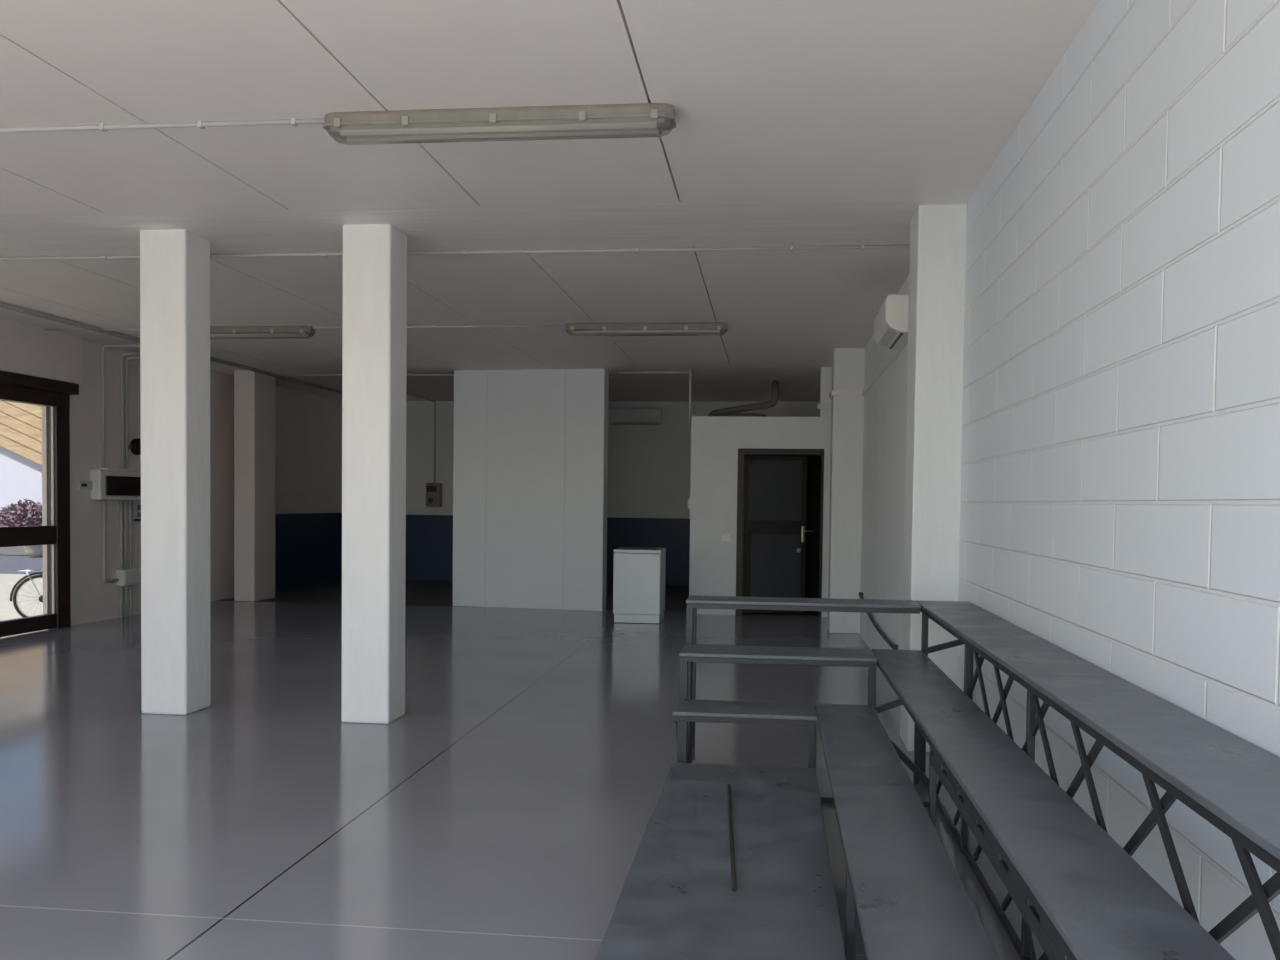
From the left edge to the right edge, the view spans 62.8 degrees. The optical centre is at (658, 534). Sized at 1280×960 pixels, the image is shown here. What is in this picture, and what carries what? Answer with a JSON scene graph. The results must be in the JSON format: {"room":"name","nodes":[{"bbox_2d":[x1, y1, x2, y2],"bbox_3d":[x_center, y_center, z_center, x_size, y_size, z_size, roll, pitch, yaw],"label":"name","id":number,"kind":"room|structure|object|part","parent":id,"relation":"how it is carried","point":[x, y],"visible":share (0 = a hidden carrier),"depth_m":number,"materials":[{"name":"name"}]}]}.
{"room":"empty commercial space","nodes":[
{"label":"empty commercial space","id":0,"kind":"room"},
{"bbox_2d":[0,318,341,625],"bbox_3d":[-6.458,-0.557,9.210,0.370,3.130,17.450,1,2,6],"label":"wall","id":1,"kind":"structure","parent":0,"point":[308,426],"depth_m":12.13,"materials":[{"name":"white paint"}]},
{"bbox_2d":[0,371,78,636],"bbox_3d":[-6.413,-0.240,8.561,0.192,2.540,4.850,1,2,6],"label":"door","id":2,"kind":"structure","parent":1,"relation":"in","point":[18,388],"depth_m":10.71,"materials":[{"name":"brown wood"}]},
{"bbox_3d":[-6.294,0.448,10.088,0.080,1.050,1.330,1,2,6],"label":"rail","id":3,"kind":"part","parent":2,"relation":"part of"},
{"bbox_2d":[78,480,91,489],"bbox_3d":[-6.114,-0.529,11.171,0.036,0.100,0.200,1,2,6],"label":"switch","id":4,"kind":"object","parent":1,"relation":"attached to","point":[82,485],"visible":1,"depth_m":11.14,"materials":[{"name":"grey plastic"}]},
{"bbox_2d":[102,500,118,582],"bbox_3d":[-6.073,0.073,11.596,0.040,0.909,0.254,1,2,6],"label":"conduit","id":5,"kind":"object","parent":1,"relation":"attached to","point":[104,579],"visible":1,"depth_m":11.48,"materials":[{"name":"grey plastic"}]},
{"bbox_2d":[91,468,140,499],"bbox_3d":[-5.996,-0.568,11.791,0.135,0.350,1.060,1,2,6],"label":"electrical panel","id":6,"kind":"object","parent":1,"relation":"attached to","point":[107,483],"visible":0.66,"depth_m":11.51,"materials":[{"name":"white plastic"}]},
{"bbox_2d":[101,344,139,467],"bbox_3d":[-5.807,-1.407,11.433,0.560,1.346,0.034,1,2,2],"label":"conduit","id":7,"kind":"object","parent":1,"relation":"attached to","point":[104,346],"visible":0.95,"depth_m":11.43,"materials":[{"name":"grey plastic"}]},
{"bbox_2d":[119,500,122,569],"bbox_3d":[-6.053,0.002,11.794,0.030,0.780,0.028,1,2,6],"label":"conduit","id":8,"kind":"object","parent":1,"relation":"attached to","point":[121,503],"visible":1,"depth_m":11.79,"materials":[{"name":"grey plastic"}]},
{"bbox_2d":[120,586,122,617],"bbox_3d":[-6.062,0.751,11.818,0.030,0.360,0.028,1,2,6],"label":"conduit","id":9,"kind":"object","parent":1,"relation":"attached to","point":[121,587],"visible":1,"depth_m":11.81,"materials":[{"name":"grey plastic"}]},
{"bbox_2d":[124,501,126,568],"bbox_3d":[-6.044,0.000,11.874,0.030,0.780,0.028,1,2,6],"label":"conduit","id":10,"kind":"object","parent":1,"relation":"attached to","point":[125,502],"visible":1,"depth_m":11.87,"materials":[{"name":"grey plastic"}]},
{"bbox_2d":[124,586,126,616],"bbox_3d":[-6.053,0.749,11.898,0.030,0.360,0.028,1,2,6],"label":"conduit","id":11,"kind":"object","parent":1,"relation":"attached to","point":[125,587],"visible":0.88,"depth_m":11.89,"materials":[{"name":"grey plastic"}]},
{"bbox_2d":[116,568,140,585],"bbox_3d":[-6.017,0.479,11.916,0.100,0.180,0.360,1,2,6],"label":"junction box","id":12,"kind":"object","parent":1,"relation":"attached to","point":[126,577],"visible":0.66,"depth_m":11.83,"materials":[{"name":"white plastic"}]},
{"bbox_3d":[-5.973,0.479,11.911,0.012,0.140,0.320,1,2,6],"label":"lid","id":13,"kind":"part","parent":12,"relation":"part of","materials":[{"name":"white plastic"}]},
{"bbox_2d":[120,353,139,468],"bbox_3d":[-5.771,-1.395,11.762,0.556,1.301,0.030,1,2,4],"label":"conduit","id":14,"kind":"object","parent":1,"relation":"attached to","point":[123,354],"visible":0.87,"depth_m":11.77,"materials":[{"name":"grey plastic"}]},
{"bbox_2d":[129,501,131,568],"bbox_3d":[-6.034,-0.003,11.963,0.030,0.780,0.028,1,2,6],"label":"conduit","id":15,"kind":"object","parent":1,"relation":"attached to","point":[130,502],"visible":1,"depth_m":11.96,"materials":[{"name":"grey plastic"}]},
{"bbox_2d":[129,585,131,615],"bbox_3d":[-6.044,0.746,11.987,0.030,0.360,0.028,1,2,6],"label":"conduit","id":16,"kind":"object","parent":1,"relation":"attached to","point":[130,586],"visible":0.84,"depth_m":11.98,"materials":[{"name":"grey plastic"}]},
{"bbox_2d":[125,357,139,468],"bbox_3d":[-5.762,-1.380,11.842,0.556,1.266,0.030,1,2,4],"label":"conduit","id":17,"kind":"object","parent":1,"relation":"attached to","point":[127,358],"visible":0.87,"depth_m":11.85,"materials":[{"name":"grey plastic"}]},
{"bbox_2d":[128,438,140,454],"bbox_3d":[-5.997,-1.015,12.022,0.070,0.190,0.245,1,2,6],"label":"bell","id":18,"kind":"object","parent":1,"relation":"attached to","point":[135,445],"visible":0.82,"depth_m":11.99,"materials":[{"name":"black plastic"}]},
{"bbox_2d":[133,501,140,521],"bbox_3d":[-6.010,-0.278,12.124,0.045,0.240,0.280,1,2,6],"label":"notice","id":19,"kind":"object","parent":1,"relation":"attached to","point":[136,504],"visible":0.57,"depth_m":12.04,"materials":[{"name":"grey paper"}]},
{"bbox_2d":[137,505,140,516],"bbox_3d":[-5.989,-0.278,12.131,0.004,0.140,0.160,1,2,6],"label":"print","id":20,"kind":"object","parent":19,"relation":"on","point":[138,506],"depth_m":12.08,"materials":[{"name":"blue"}]},
{"bbox_2d":[0,579,1049,959],"bbox_3d":[-2.260,1.146,8.908,8.835,0.150,17.650,1,2,6],"label":"floor","id":21,"kind":"structure","parent":0,"point":[505,814],"depth_m":5.14,"materials":[{"name":"grey concrete"}]},
{"bbox_2d":[140,230,210,714],"bbox_3d":[-3.087,-0.400,6.702,0.305,3.060,0.300,1,2,6],"label":"column","id":22,"kind":"structure","parent":21,"relation":"on","point":[174,264],"depth_m":6.57,"materials":[{"name":"white paint"}]},
{"bbox_2d":[234,371,274,600],"bbox_3d":[-5.422,-0.663,14.076,0.285,3.060,0.590,1,2,6],"label":"pillar","id":23,"kind":"structure","parent":21,"relation":"on","point":[254,392],"depth_m":13.82,"materials":[{"name":"white paint"}]},
{"bbox_2d":[341,224,406,723],"bbox_3d":[-1.766,-0.378,6.514,0.305,3.060,0.300,1,2,6],"label":"column","id":24,"kind":"structure","parent":21,"relation":"on","point":[374,336],"depth_m":6.38,"materials":[{"name":"white paint"}]},
{"bbox_2d":[613,546,665,622],"bbox_3d":[-0.217,0.568,12.120,0.540,0.842,0.583,1,2,6],"label":"cabinet","id":25,"kind":"object","parent":21,"relation":"on","point":[638,572],"visible":1,"depth_m":11.85,"materials":[{"name":"white wood"}]},
{"bbox_2d":[613,548,665,552],"bbox_3d":[-0.213,0.176,12.107,0.540,0.034,0.583,1,2,6],"label":"countertop","id":26,"kind":"structure","parent":25,"relation":"on","point":[660,550],"depth_m":11.82,"materials":[{"name":"white ceramic"}]},
{"bbox_2d":[594,762,845,959],"bbox_3d":[0.202,1.175,3.093,0.637,0.220,3.120,1,2,6],"label":"bench","id":27,"kind":"object","parent":21,"relation":"on","point":[677,900],"visible":0.98,"depth_m":3.25,"materials":[{"name":"black paint"}]},
{"bbox_2d":[727,784,735,890],"bbox_3d":[0.257,1.040,3.702,0.013,0.014,1.152,1,2,3],"label":"metal rod","id":28,"kind":"object","parent":27,"relation":"on","point":[732,854],"visible":1,"depth_m":3.55,"materials":[{"name":"grey metal"}]},
{"bbox_2d":[672,699,816,767],"bbox_3d":[0.394,1.013,4.824,0.642,0.440,0.312,1,2,6],"label":"bench","id":29,"kind":"object","parent":21,"relation":"on","point":[685,711],"visible":0.8,"depth_m":4.70,"materials":[{"name":"black paint"}]},
{"bbox_3d":[0.105,1.031,4.724,0.045,0.402,0.045,1,2,6],"label":"leg","id":30,"kind":"part","parent":29,"relation":"part of","materials":[{"name":"black paint"}]},
{"bbox_3d":[0.383,0.828,4.681,0.635,0.025,0.032,1,2,6],"label":"rail","id":31,"kind":"part","parent":29,"relation":"part of","materials":[{"name":"grey metal"}]},
{"bbox_3d":[0.682,1.040,4.662,0.030,0.402,0.030,1,2,6],"label":"leg","id":32,"kind":"part","parent":29,"relation":"part of","materials":[{"name":"black paint"}]},
{"bbox_2d":[679,644,876,762],"bbox_3d":[0.574,0.895,5.122,0.932,0.660,0.320,1,2,6],"label":"bench","id":33,"kind":"object","parent":21,"relation":"on","point":[846,657],"visible":0.72,"depth_m":5.00,"materials":[{"name":"black paint"}]},
{"bbox_3d":[0.117,0.912,5.031,0.040,0.622,0.040,1,2,6],"label":"leg","id":34,"kind":"part","parent":33,"relation":"part of","materials":[{"name":"black paint"}]},
{"bbox_3d":[0.147,0.903,5.307,0.034,0.622,0.034,1,2,6],"label":"leg","id":35,"kind":"part","parent":33,"relation":"part of","materials":[{"name":"black paint"}]},
{"bbox_3d":[0.564,0.601,4.971,0.925,0.025,0.030,1,2,6],"label":"rail","id":36,"kind":"part","parent":33,"relation":"part of","materials":[{"name":"grey metal"}]},
{"bbox_3d":[1.002,0.926,4.936,0.034,0.622,0.034,1,2,6],"label":"leg","id":37,"kind":"part","parent":33,"relation":"part of","materials":[{"name":"black paint"}]},
{"bbox_2d":[686,595,920,762],"bbox_3d":[0.735,0.777,5.444,1.179,0.880,0.270,1,2,6],"label":"bench","id":38,"kind":"object","parent":21,"relation":"on","point":[693,602],"visible":0.78,"depth_m":5.34,"materials":[{"name":"black paint"}]},
{"bbox_3d":[0.156,0.791,5.391,0.036,0.842,0.036,1,2,6],"label":"leg","id":39,"kind":"part","parent":38,"relation":"part of","materials":[{"name":"black paint"}]},
{"bbox_3d":[0.180,0.784,5.619,0.036,0.842,0.036,1,2,6],"label":"leg","id":40,"kind":"part","parent":38,"relation":"part of","materials":[{"name":"black paint"}]},
{"bbox_3d":[0.727,0.372,5.312,1.170,0.025,0.030,1,2,6],"label":"rail","id":41,"kind":"part","parent":38,"relation":"part of","materials":[{"name":"grey metal"}]},
{"bbox_2d":[827,348,864,633],"bbox_3d":[2.031,-0.483,11.318,0.340,3.060,0.360,1,2,6],"label":"pillar","id":42,"kind":"structure","parent":21,"relation":"on","point":[847,412],"depth_m":11.14,"materials":[{"name":"grey paint"}]},
{"bbox_2d":[815,704,1000,959],"bbox_3d":[0.682,1.067,3.209,0.273,0.440,3.460,1,2,6],"label":"bench","id":43,"kind":"object","parent":21,"relation":"on","point":[907,894],"visible":0.96,"depth_m":2.84,"materials":[{"name":"black paint"}]},
{"bbox_3d":[0.862,1.226,4.835,0.252,0.022,0.030,1,2,6],"label":"floor rail","id":44,"kind":"part","parent":43,"relation":"part of","materials":[{"name":"grey metal"}]},
{"bbox_3d":[0.566,0.876,3.216,0.028,0.025,3.420,1,2,6],"label":"rail","id":45,"kind":"part","parent":43,"relation":"part of","materials":[{"name":"grey metal"}]},
{"bbox_3d":[0.530,1.095,2.894,0.026,0.402,0.026,1,2,6],"label":"leg","id":46,"kind":"part","parent":43,"relation":"part of","materials":[{"name":"black paint"}]},
{"bbox_2d":[900,204,966,751],"bbox_3d":[1.568,-0.320,5.979,0.273,3.060,0.360,1,2,6],"label":"pillar","id":47,"kind":"structure","parent":21,"relation":"on","point":[937,232],"depth_m":5.80,"materials":[{"name":"grey paint"}]},
{"bbox_2d":[872,649,1234,959],"bbox_3d":[0.971,0.957,3.340,0.255,0.660,3.790,1,2,6],"label":"bench","id":48,"kind":"object","parent":21,"relation":"on","point":[1082,896],"visible":0.91,"depth_m":2.28,"materials":[{"name":"black paint"}]},
{"bbox_3d":[1.281,0.921,5.182,0.026,0.622,0.026,1,2,6],"label":"leg","id":49,"kind":"part","parent":48,"relation":"part of","materials":[{"name":"black paint"}]},
{"bbox_3d":[1.130,1.231,4.806,0.240,0.022,0.030,1,2,6],"label":"floor rail","id":50,"kind":"part","parent":48,"relation":"part of","materials":[{"name":"grey metal"}]},
{"bbox_3d":[0.874,0.974,3.351,0.022,0.622,0.022,1,2,6],"label":"leg","id":51,"kind":"part","parent":48,"relation":"part of","materials":[{"name":"black paint"}]},
{"bbox_3d":[0.875,0.656,3.342,0.028,0.025,3.750,1,2,6],"label":"rail","id":52,"kind":"part","parent":48,"relation":"part of","materials":[{"name":"grey metal"}]},
{"bbox_3d":[0.769,0.729,2.394,0.026,0.034,1.840,1,2,6],"label":"rail","id":53,"kind":"part","parent":48,"relation":"part of","materials":[{"name":"grey metal"}]},
{"bbox_2d":[915,600,1279,959],"bbox_3d":[1.256,0.847,3.462,0.278,0.880,4.100,1,2,6],"label":"bench","id":54,"kind":"object","parent":21,"relation":"on","point":[1233,783],"visible":0.83,"depth_m":2.42,"materials":[{"name":"black paint"}]},
{"bbox_3d":[1.344,0.808,5.313,0.030,0.842,0.030,1,2,6],"label":"leg","id":55,"kind":"part","parent":54,"relation":"part of","materials":[{"name":"black paint"}]},
{"bbox_3d":[1.219,0.843,4.155,0.023,0.842,0.023,1,2,6],"label":"leg","id":56,"kind":"part","parent":54,"relation":"part of","materials":[{"name":"black paint"}]},
{"bbox_3d":[1.571,0.812,5.289,0.024,0.842,0.024,1,2,6],"label":"leg","id":57,"kind":"part","parent":54,"relation":"part of","materials":[{"name":"black paint"}]},
{"bbox_3d":[1.129,1.268,3.383,0.020,0.020,3.830,1,2,6],"label":"rail","id":58,"kind":"part","parent":54,"relation":"part of","materials":[{"name":"grey metal"}]},
{"bbox_3d":[1.109,0.874,3.142,0.023,0.842,0.023,1,2,6],"label":"leg","id":59,"kind":"part","parent":54,"relation":"part of","materials":[{"name":"black paint"}]},
{"bbox_2d":[453,369,608,610],"bbox_3d":[-1.647,-0.580,13.394,1.990,3.030,0.212,1,2,11],"label":"wall","id":60,"kind":"structure","parent":0,"point":[530,447],"depth_m":13.28,"materials":[{"name":"white paint"}]},
{"bbox_2d":[0,0,1099,401],"bbox_3d":[-2.220,-2.057,8.807,8.835,0.200,17.650,1,2,6],"label":"ceiling","id":61,"kind":"structure","parent":0,"point":[772,100],"depth_m":4.91,"materials":[{"name":"white paint"}]},
{"bbox_2d":[44,328,139,330],"bbox_3d":[-5.524,-2.035,10.377,1.330,0.024,0.028,1,2,6],"label":"conduit","id":62,"kind":"object","parent":61,"relation":"attached to","point":[81,329],"visible":0.67,"depth_m":10.39,"materials":[{"name":"grey plastic"}]},
{"bbox_2d":[0,118,323,132],"bbox_3d":[-4.091,-1.842,4.845,5.370,0.026,0.030,1,2,6],"label":"conduit","id":63,"kind":"object","parent":61,"relation":"attached to","point":[292,121],"visible":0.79,"depth_m":4.63,"materials":[{"name":"grey plastic"}]},
{"bbox_2d":[0,302,341,392],"bbox_3d":[-5.636,-1.994,9.203,0.038,0.034,17.200,1,2,6],"label":"conduit","id":64,"kind":"object","parent":61,"relation":"attached to","point":[1,303],"visible":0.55,"depth_m":10.56,"materials":[{"name":"grey plastic"}]},
{"bbox_2d":[0,305,341,393],"bbox_3d":[-5.716,-1.996,9.212,0.038,0.034,17.200,1,2,6],"label":"conduit","id":65,"kind":"object","parent":61,"relation":"attached to","point":[1,306],"visible":0.45,"depth_m":10.67,"materials":[{"name":"grey plastic"}]},
{"bbox_2d":[210,326,315,338],"bbox_3d":[-4.098,-1.971,10.225,1.518,0.108,0.184,1,2,6],"label":"ceiling lamp","id":66,"kind":"object","parent":61,"relation":"attached to","point":[215,331],"visible":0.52,"depth_m":10.14,"materials":[{"name":"white plastic"}]},
{"bbox_2d":[262,336,312,338],"bbox_3d":[-4.099,-1.941,10.226,1.486,0.048,0.154,1,2,6],"label":"diffuser","id":67,"kind":"object","parent":66,"relation":"attached to","point":[262,336],"depth_m":10.20,"materials":[{"name":"plastic"}]},
{"bbox_2d":[230,374,610,375],"bbox_3d":[-3.201,-2.118,13.867,5.200,0.020,0.019,1,2,6],"label":"conduit","id":68,"kind":"object","parent":61,"relation":"attached to","point":[230,374],"visible":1,"depth_m":13.98,"materials":[{"name":"grey plastic"}]},
{"bbox_2d":[406,392,435,482],"bbox_3d":[-3.912,-1.522,16.320,0.040,1.392,2.686,1,2,6],"label":"conduit","id":69,"kind":"object","parent":61,"relation":"attached to","point":[406,392],"visible":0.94,"depth_m":17.62,"materials":[{"name":"grey plastic"}]},
{"bbox_2d":[313,325,564,328],"bbox_3d":[-2.104,-1.979,9.964,2.480,0.026,0.038,1,2,6],"label":"conduit","id":70,"kind":"object","parent":61,"relation":"attached to","point":[435,326],"visible":0.81,"depth_m":9.93,"materials":[{"name":"grey plastic"}]},
{"bbox_2d":[0,245,909,259],"bbox_3d":[-2.402,-1.892,7.075,8.250,0.026,0.030,1,2,6],"label":"conduit","id":71,"kind":"object","parent":61,"relation":"attached to","point":[862,247],"visible":0.9,"depth_m":6.90,"materials":[{"name":"grey plastic"}]},
{"bbox_2d":[0,197,970,254],"bbox_3d":[-2.417,-1.920,6.533,8.535,0.065,0.980,1,2,6],"label":"beam","id":72,"kind":"structure","parent":61,"relation":"attached to","point":[834,221],"depth_m":6.32,"materials":[{"name":"paint"}]},
{"bbox_2d":[323,103,675,144],"bbox_3d":[-0.685,-1.747,4.479,1.518,0.108,0.184,1,2,6],"label":"ceiling lamp","id":73,"kind":"object","parent":61,"relation":"attached to","point":[640,118],"visible":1,"depth_m":4.43,"materials":[{"name":"white plastic"}]},
{"bbox_2d":[334,131,670,144],"bbox_3d":[-0.685,-1.717,4.480,1.486,0.048,0.154,1,2,6],"label":"diffuser","id":74,"kind":"object","parent":73,"relation":"attached to","point":[351,136],"depth_m":4.50,"materials":[{"name":"plastic"}]},
{"bbox_2d":[565,322,727,335],"bbox_3d":[-0.116,-1.907,9.736,1.518,0.108,0.184,1,2,6],"label":"ceiling lamp","id":75,"kind":"object","parent":61,"relation":"attached to","point":[692,327],"visible":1,"depth_m":9.68,"materials":[{"name":"white plastic"}]},
{"bbox_2d":[570,335,719,335],"bbox_3d":[-0.117,-1.877,9.737,1.486,0.048,0.154,1,2,6],"label":"diffuser","id":76,"kind":"object","parent":75,"relation":"attached to","point":[570,335],"depth_m":9.69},
{"bbox_2d":[620,368,692,420],"bbox_3d":[-0.051,-1.741,13.089,0.941,0.650,0.413,1,2,6],"label":"conduit","id":77,"kind":"object","parent":61,"relation":"attached to","point":[690,371],"visible":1,"depth_m":12.85,"materials":[{"name":"grey plastic"}]},
{"bbox_2d":[405,401,819,585],"bbox_3d":[-1.294,-0.756,17.526,8.850,3.130,0.200,1,2,6],"label":"wall","id":78,"kind":"structure","parent":0,"point":[648,493],"depth_m":17.34,"materials":[{"name":"white paint"}]},
{"bbox_2d":[426,483,441,506],"bbox_3d":[-3.784,-0.675,17.632,0.260,0.400,0.130,1,2,6],"label":"wall box","id":79,"kind":"object","parent":78,"relation":"attached to","point":[433,490],"visible":1,"depth_m":17.59,"materials":[{"name":"grey plastic"}]},
{"bbox_2d":[608,408,661,424],"bbox_3d":[-0.391,-1.945,17.195,0.880,0.272,0.200,1,2,6],"label":"air conditioner","id":80,"kind":"object","parent":78,"relation":"attached to","point":[616,416],"visible":0.93,"depth_m":17.11,"materials":[{"name":"white plastic"}]},
{"bbox_2d":[689,367,831,616],"bbox_3d":[1.594,-0.638,14.940,1.950,3.130,4.325,1,2,6],"label":"wall","id":81,"kind":"structure","parent":0,"point":[716,441],"depth_m":12.85,"materials":[{"name":"white paint"}]},
{"bbox_2d":[721,534,730,540],"bbox_3d":[0.826,0.033,12.859,0.110,0.080,0.018,1,2,6],"label":"light switch","id":82,"kind":"object","parent":81,"relation":"attached to","point":[725,537],"visible":1,"depth_m":12.85,"materials":[{"name":"white plastic"}]},
{"bbox_2d":[714,413,766,416],"bbox_3d":[1.050,-1.507,13.274,0.698,0.069,0.203,1,2,-6],"label":"pipe","id":83,"kind":"object","parent":81,"relation":"on","point":[733,414],"visible":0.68,"depth_m":13.22,"materials":[{"name":"grey plastic"}]},
{"bbox_2d":[708,380,778,415],"bbox_3d":[1.096,-1.761,13.805,1.102,0.551,0.347,2,2,25],"label":"pipe","id":84,"kind":"object","parent":81,"relation":"on","point":[775,384],"visible":0.81,"depth_m":13.58,"materials":[{"name":"grey plastic"}]},
{"bbox_2d":[743,455,820,615],"bbox_3d":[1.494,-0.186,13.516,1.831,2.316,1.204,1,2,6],"label":"door frame","id":85,"kind":"structure","parent":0,"point":[813,462],"depth_m":13.96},
{"bbox_2d":[735,448,823,616],"bbox_3d":[1.493,-0.034,12.943,1.045,2.045,0.328,1,2,6],"label":"door","id":86,"kind":"structure","parent":85,"relation":"in","point":[771,490],"depth_m":12.93,"materials":[{"name":"wood"}]},
{"bbox_3d":[1.432,-0.070,12.957,0.680,1.715,0.022,0,2,-10],"label":"raised panel","id":87,"kind":"part","parent":86,"relation":"part of","materials":[{"name":"wood"}]},
{"bbox_3d":[1.796,-0.010,13.017,0.038,0.200,0.012,0,2,-10],"label":"handle plate","id":88,"kind":"part","parent":86,"relation":"part of","materials":[{"name":"gold metal"}]},
{"bbox_2d":[859,275,908,649],"bbox_3d":[2.354,-0.520,11.503,0.300,3.130,11.000,1,2,6],"label":"wall","id":89,"kind":"structure","parent":0,"point":[885,402],"depth_m":8.96,"materials":[{"name":"white paint"}]},
{"bbox_2d":[817,349,901,408],"bbox_3d":[1.872,-1.482,10.256,0.420,0.060,4.876,1,2,6],"label":"cable trunking","id":90,"kind":"object","parent":89,"relation":"attached to","point":[896,352],"visible":0.74,"depth_m":10.56,"materials":[{"name":"white plastic"}]},
{"bbox_2d":[858,592,897,649],"bbox_3d":[1.931,0.728,9.363,0.043,0.170,3.180,1,2,6],"label":"cable","id":91,"kind":"object","parent":89,"relation":"attached to","point":[893,646],"visible":0.84,"depth_m":8.72,"materials":[{"name":"grey rubber"}]},
{"bbox_2d":[874,295,908,348],"bbox_3d":[1.675,-1.499,7.421,0.215,0.260,0.800,1,2,6],"label":"air conditioner","id":92,"kind":"object","parent":89,"relation":"attached to","point":[891,321],"visible":0.87,"depth_m":7.06,"materials":[{"name":"white plastic"}]},
{"bbox_2d":[956,0,1279,959],"bbox_3d":[1.450,-0.257,2.829,0.200,3.130,6.450,1,2,6],"label":"wall","id":93,"kind":"structure","parent":0,"point":[1120,493],"depth_m":2.96,"materials":[{"name":"white brick"}]},
{"label":"outside","id":94,"kind":"structure","parent":0,"visible":0},
{"bbox_2d":[0,555,42,573],"bbox_3d":[-39.264,-0.173,44.494,72.400,0.100,40.000,1,2,6],"label":"road","id":95,"kind":"structure","parent":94,"point":[9,564],"depth_m":24.88,"materials":[{"name":"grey asphalt"}]},
{"bbox_2d":[0,546,26,554],"bbox_3d":[-18.548,0.330,28.633,17.000,0.370,0.300,1,2,6],"label":"wall","id":96,"kind":"structure","parent":95,"relation":"on","point":[16,550],"depth_m":28.37,"materials":[{"name":"white paint"}]},
{"bbox_2d":[0,400,41,526],"bbox_3d":[-20.788,-3.343,30.648,16.000,7.528,0.755,1,2,6],"label":"building","id":97,"kind":"structure","parent":95,"relation":"on","point":[20,423],"depth_m":30.11,"materials":[{"name":"beige wood"}]},
{"bbox_2d":[0,499,41,526],"bbox_3d":[-17.563,-0.249,29.173,2.304,1.526,0.873,1,2,6],"label":"shrub","id":98,"kind":"object","parent":95,"relation":"on","point":[19,515],"visible":0.44,"depth_m":28.97,"materials":[{"name":"purple plant"}]},
{"bbox_2d":[23,545,42,556],"bbox_3d":[-16.466,0.385,27.705,0.680,0.370,0.680,1,2,6],"label":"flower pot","id":99,"kind":"object","parent":95,"relation":"on","point":[34,550],"visible":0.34,"depth_m":27.49,"materials":[{"name":"ceramic"}]},
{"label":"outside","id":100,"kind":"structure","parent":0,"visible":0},
{"bbox_2d":[0,574,42,620],"bbox_3d":[-12.113,2.145,-18.750,100.000,0.100,80.000,1,2,6],"label":"ground","id":101,"kind":"structure","parent":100,"point":[7,610],"depth_m":16.57,"materials":[{"name":"beige concrete"}]},
{"bbox_2d":[10,570,42,616],"bbox_3d":[-7.514,0.592,13.751,1.650,1.061,0.543,0,2,-18],"label":"bicycle","id":102,"kind":"object","parent":101,"relation":"on","point":[19,583],"visible":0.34,"depth_m":13.35,"materials":[{"name":"black rubber"}]}
]}

